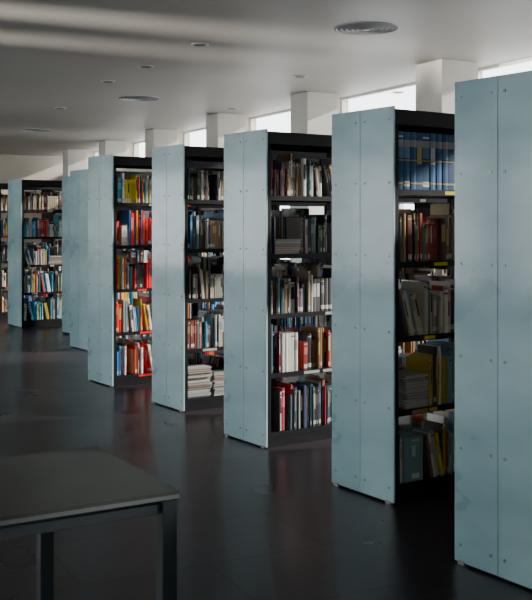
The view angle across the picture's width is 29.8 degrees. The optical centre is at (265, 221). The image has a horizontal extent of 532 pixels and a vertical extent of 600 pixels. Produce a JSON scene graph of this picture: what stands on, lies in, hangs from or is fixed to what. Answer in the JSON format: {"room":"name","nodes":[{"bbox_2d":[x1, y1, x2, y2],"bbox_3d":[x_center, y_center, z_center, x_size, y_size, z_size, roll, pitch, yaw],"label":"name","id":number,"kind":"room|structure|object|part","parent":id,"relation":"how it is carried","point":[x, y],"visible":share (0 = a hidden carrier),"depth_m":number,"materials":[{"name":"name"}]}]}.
{"room":"library","nodes":[
{"label":"library","id":0,"kind":"room"},
{"bbox_2d":[0,154,62,290],"bbox_3d":[-9.774,0.060,19.402,12.420,3.000,0.250,0,0,-27],"label":"wall","id":1,"kind":"structure","parent":0,"point":[24,167],"depth_m":21.60,"materials":[{"name":"paint"}]},
{"bbox_2d":[0,294,531,599],"bbox_3d":[-4.230,1.620,8.283,12.420,0.120,25.200,0,0,-27],"label":"floor","id":2,"kind":"structure","parent":0,"point":[254,522],"depth_m":5.16,"materials":[{"name":"tile"}]},
{"bbox_2d":[0,183,61,318],"bbox_3d":[-3.661,0.460,16.873,1.954,2.200,0.546,0,0,-35],"label":"bookshelf","id":3,"kind":"object","parent":2,"relation":"on","point":[3,186],"visible":0.06,"depth_m":16.52,"materials":[{"name":"black metal"}]},
{"bbox_2d":[1,193,61,311],"bbox_3d":[-3.672,0.486,16.865,1.820,1.948,0.499,0,0,-35],"label":"books","id":4,"kind":"object","parent":3,"relation":"in","point":[4,198],"visible":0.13,"depth_m":16.23,"materials":[{"name":"paper"}]},
{"bbox_2d":[8,179,61,327],"bbox_3d":[-2.961,0.460,15.504,1.954,2.200,0.546,0,0,-35],"label":"bookshelf","id":5,"kind":"object","parent":2,"relation":"on","point":[16,210],"visible":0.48,"depth_m":14.91,"materials":[{"name":"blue metal"}]},
{"bbox_3d":[-3.750,0.460,14.958,0.034,2.200,0.546,0,0,-35],"label":"glass panel","id":6,"kind":"part","parent":5,"relation":"part of","materials":[{"name":"teal"}]},
{"bbox_2d":[24,191,61,320],"bbox_3d":[-2.972,0.490,15.497,1.820,1.940,0.502,0,0,-35],"label":"books","id":7,"kind":"object","parent":5,"relation":"in","point":[41,307],"visible":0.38,"depth_m":14.99,"materials":[{"name":"multicoloured paper"}]},
{"bbox_2d":[63,149,87,176],"bbox_3d":[-3.828,0.060,20.049,0.400,3.000,0.400,0,0,-27],"label":"column","id":8,"kind":"structure","parent":2,"relation":"on","point":[73,159],"depth_m":19.88,"materials":[{"name":"paint"}]},
{"bbox_2d":[0,446,178,599],"bbox_3d":[-1.250,1.200,2.972,1.850,0.720,0.717,0,0,-30],"label":"table","id":9,"kind":"object","parent":2,"relation":"on","point":[42,494],"visible":1,"depth_m":3.13,"materials":[{"name":"laminate"}]},
{"bbox_3d":[-0.798,1.212,3.614,0.050,0.695,0.050,0,0,-31],"label":"leg","id":10,"kind":"part","parent":9,"relation":"part of","materials":[{"name":"black metal"}]},
{"bbox_3d":[-0.312,1.212,3.143,0.050,0.695,0.050,0,0,-31],"label":"leg","id":11,"kind":"part","parent":9,"relation":"part of","materials":[{"name":"black metal"}]},
{"bbox_2d":[62,176,135,333],"bbox_3d":[-1.933,0.460,14.480,1.954,2.200,0.546,0,0,-35],"label":"bookshelf","id":12,"kind":"object","parent":2,"relation":"on","point":[65,180],"visible":0.19,"depth_m":14.02,"materials":[{"name":"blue metal"}]},
{"bbox_3d":[-2.722,0.460,13.933,0.034,2.200,0.546,0,0,-35],"label":"glass panel","id":13,"kind":"part","parent":12,"relation":"part of","materials":[{"name":"teal"}]},
{"bbox_2d":[99,140,126,170],"bbox_3d":[-2.735,0.060,17.856,0.400,3.000,0.400,0,0,-27],"label":"column","id":14,"kind":"structure","parent":2,"relation":"on","point":[106,147],"depth_m":17.69,"materials":[{"name":"paint"}]},
{"bbox_2d":[70,169,223,350],"bbox_3d":[-1.496,0.460,12.832,1.954,2.200,0.546,0,0,-35],"label":"bookshelf","id":15,"kind":"object","parent":2,"relation":"on","point":[78,179],"visible":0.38,"depth_m":12.29,"materials":[{"name":"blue metal"}]},
{"bbox_3d":[-2.286,0.460,12.285,0.034,2.200,0.546,0,0,-35],"label":"glass panel","id":16,"kind":"part","parent":15,"relation":"part of","materials":[{"name":"teal"}]},
{"bbox_2d":[116,214,214,338],"bbox_3d":[-1.507,0.489,12.824,1.820,1.943,0.503,0,0,-35],"label":"books","id":17,"kind":"object","parent":15,"relation":"in","point":[141,255],"visible":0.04,"depth_m":12.49,"materials":[{"name":"multicoloured paper"}]},
{"bbox_2d":[88,154,223,386],"bbox_3d":[-0.802,0.460,10.197,1.954,2.200,0.546,0,0,-35],"label":"bookshelf","id":18,"kind":"object","parent":2,"relation":"on","point":[102,204],"visible":0.34,"depth_m":9.63,"materials":[{"name":"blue metal"}]},
{"bbox_3d":[-1.592,0.460,9.651,0.034,2.200,0.546,0,0,-35],"label":"glass panel","id":19,"kind":"part","parent":18,"relation":"part of","materials":[{"name":"teal"}]},
{"bbox_2d":[116,172,223,375],"bbox_3d":[-0.813,0.484,10.190,1.820,1.953,0.502,0,0,-35],"label":"books","id":20,"kind":"object","parent":18,"relation":"in","point":[134,227],"visible":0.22,"depth_m":9.62,"materials":[{"name":"multicoloured paper"}]},
{"bbox_2d":[145,129,177,171],"bbox_3d":[-1.641,0.060,15.663,0.400,3.000,0.400,0,0,-27],"label":"column","id":21,"kind":"structure","parent":2,"relation":"on","point":[153,137],"depth_m":15.51,"materials":[{"name":"paint"}]},
{"bbox_2d":[206,113,244,147],"bbox_3d":[-0.548,0.060,13.471,0.400,3.000,0.400,0,0,-27],"label":"column","id":22,"kind":"structure","parent":2,"relation":"on","point":[218,124],"depth_m":13.30,"materials":[{"name":"paint"}]},
{"bbox_2d":[152,144,325,411],"bbox_3d":[-0.030,0.460,8.959,1.954,2.200,0.546,0,0,-35],"label":"bookshelf","id":23,"kind":"object","parent":2,"relation":"on","point":[170,202],"visible":0.44,"depth_m":8.36,"materials":[{"name":"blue metal"}]},
{"bbox_3d":[-0.819,0.460,8.413,0.034,2.200,0.546,0,0,-35],"label":"glass panel","id":24,"kind":"part","parent":23,"relation":"part of","materials":[{"name":"teal"}]},
{"bbox_2d":[188,170,325,398],"bbox_3d":[-0.040,0.486,8.952,1.821,1.948,0.505,0,0,-35],"label":"books","id":25,"kind":"object","parent":23,"relation":"in","point":[205,274],"visible":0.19,"depth_m":8.40,"materials":[{"name":"multicoloured paper"}]},
{"bbox_2d":[291,91,337,262],"bbox_3d":[0.545,0.060,11.278,0.400,3.000,0.400,0,0,-27],"label":"column","id":26,"kind":"structure","parent":2,"relation":"on","point":[311,112],"depth_m":11.10,"materials":[{"name":"paint"}]},
{"bbox_2d":[224,129,446,448],"bbox_3d":[0.647,0.460,7.641,1.954,2.200,0.546,0,0,-35],"label":"bookshelf","id":27,"kind":"object","parent":2,"relation":"on","point":[248,198],"visible":0.39,"depth_m":7.08,"materials":[{"name":"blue metal"}]},
{"bbox_3d":[-0.143,0.460,7.094,0.034,2.200,0.546,0,0,-35],"label":"glass panel","id":28,"kind":"part","parent":27,"relation":"part of","materials":[{"name":"teal"}]},
{"bbox_2d":[271,154,446,430],"bbox_3d":[0.636,0.484,7.634,1.820,1.952,0.503,0,0,-35],"label":"books","id":29,"kind":"object","parent":27,"relation":"in","point":[305,402],"visible":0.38,"depth_m":7.13,"materials":[{"name":"multicoloured paper"}]},
{"bbox_2d":[332,106,454,504],"bbox_3d":[1.346,0.460,6.278,1.954,2.200,0.546,0,0,-35],"label":"bookshelf","id":30,"kind":"object","parent":2,"relation":"on","point":[366,193],"visible":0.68,"depth_m":5.69,"materials":[{"name":"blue metal"}]},
{"bbox_3d":[0.557,0.460,5.731,0.034,2.200,0.546,0,0,-35],"label":"glass panel","id":31,"kind":"part","parent":30,"relation":"part of","materials":[{"name":"teal"}]},
{"bbox_2d":[399,131,454,483],"bbox_3d":[1.335,0.477,6.271,1.821,1.965,0.504,0,0,-35],"label":"books","id":32,"kind":"object","parent":30,"relation":"in","point":[426,160],"visible":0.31,"depth_m":5.73,"materials":[{"name":"multicoloured paper"}]},
{"bbox_2d":[416,59,477,113],"bbox_3d":[1.638,0.060,9.085,0.400,3.000,0.400,0,0,-27],"label":"column","id":33,"kind":"structure","parent":2,"relation":"on","point":[435,80],"depth_m":8.91,"materials":[{"name":"paint"}]},
{"bbox_2d":[455,70,531,589],"bbox_3d":[1.820,0.460,4.915,1.954,2.200,0.546,0,0,-35],"label":"bookshelf","id":34,"kind":"object","parent":2,"relation":"on","point":[493,115],"visible":1,"depth_m":4.38,"materials":[{"name":"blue metal"}]},
{"bbox_3d":[1.811,0.468,4.909,1.900,2.185,0.536,0,0,-35],"label":"frame","id":35,"kind":"part","parent":34,"relation":"part of","materials":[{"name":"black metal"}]},
{"bbox_2d":[0,0,531,155],"bbox_3d":[-4.230,-1.540,8.283,12.420,0.200,25.200,0,0,-27],"label":"ceiling","id":36,"kind":"structure","parent":0,"point":[54,53],"depth_m":8.50,"materials":[{"name":"paint"}]},
{"bbox_2d":[20,129,51,131],"bbox_3d":[-3.600,-1.431,15.652,0.480,0.018,0.480,0,0,-27],"label":"air diffuser","id":37,"kind":"object","parent":36,"relation":"attached to","point":[27,130],"depth_m":15.61,"materials":[{"name":"grey metal"}]},
{"bbox_2d":[101,80,114,82],"bbox_3d":[-1.614,-1.434,10.213,0.150,0.012,0.150,0,0,-27],"label":"recessed light","id":38,"kind":"object","parent":36,"relation":"in","point":[105,81],"depth_m":10.17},
{"bbox_2d":[118,95,159,100],"bbox_3d":[-1.475,-1.431,11.613,0.480,0.018,0.480,0,0,-27],"label":"air diffuser","id":39,"kind":"object","parent":36,"relation":"attached to","point":[132,97],"depth_m":11.56,"materials":[{"name":"grey metal"}]},
{"bbox_2d":[138,65,153,67],"bbox_3d":[-1.108,-1.434,9.231,0.150,0.012,0.150,0,0,-27],"label":"recessed light","id":40,"kind":"object","parent":36,"relation":"in","point":[141,66],"depth_m":9.20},
{"bbox_2d":[191,42,208,46],"bbox_3d":[-0.534,-1.434,8.090,0.150,0.012,0.150,0,0,-27],"label":"recessed light","id":41,"kind":"object","parent":36,"relation":"in","point":[199,44],"depth_m":8.06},
{"bbox_2d":[292,75,307,77],"bbox_3d":[0.335,-1.434,9.863,0.150,0.012,0.150,0,0,-27],"label":"recessed light","id":42,"kind":"object","parent":36,"relation":"in","point":[295,76],"depth_m":9.83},
{"bbox_2d":[334,22,397,34],"bbox_3d":[0.742,-1.431,7.423,0.480,0.018,0.480,0,0,-27],"label":"air diffuser","id":43,"kind":"object","parent":36,"relation":"attached to","point":[354,28],"depth_m":7.38,"materials":[{"name":"grey metal"}]},
{"bbox_2d":[391,91,404,93],"bbox_3d":[1.462,-1.434,11.077,0.150,0.012,0.150,0,0,-27],"label":"recessed light","id":44,"kind":"object","parent":36,"relation":"in","point":[394,92],"visible":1,"depth_m":11.04,"materials":[{"name":"grey"}]},
{"bbox_2d":[88,72,482,171],"bbox_3d":[1.177,0.060,10.962,0.250,3.000,24.630,0,0,-27],"label":"wall","id":45,"kind":"structure","parent":0,"point":[130,146],"depth_m":16.04,"materials":[{"name":"paint"}]},
{"bbox_2d":[134,141,144,156],"bbox_3d":[-1.852,-1.250,17.151,0.050,0.380,2.390,0,0,-27],"label":"window","id":46,"kind":"structure","parent":45,"relation":"in","point":[140,142],"depth_m":18.19,"materials":[{"name":"silver metal"}]},
{"bbox_2d":[184,127,205,145],"bbox_3d":[-0.759,-1.250,14.958,0.050,0.380,2.390,0,0,-27],"label":"window","id":47,"kind":"structure","parent":45,"relation":"in","point":[201,129],"depth_m":15.88,"materials":[{"name":"silver metal"}]},
{"bbox_2d":[250,109,290,130],"bbox_3d":[0.334,-1.250,12.765,0.050,0.380,2.390,0,0,-27],"label":"window","id":48,"kind":"structure","parent":45,"relation":"in","point":[252,119],"depth_m":13.47,"materials":[{"name":"silver metal"}]},
{"bbox_2d":[341,82,415,112],"bbox_3d":[1.427,-1.250,10.573,0.050,0.380,2.390,0,0,-27],"label":"window","id":49,"kind":"structure","parent":45,"relation":"in","point":[343,100],"depth_m":11.08,"materials":[{"name":"silver metal"}]},
{"bbox_2d":[478,57,531,78],"bbox_3d":[2.521,-1.250,8.380,0.050,0.380,2.390,0,0,-27],"label":"window","id":50,"kind":"structure","parent":45,"relation":"in","point":[529,59],"depth_m":9.07,"materials":[{"name":"silver metal"}]}
]}

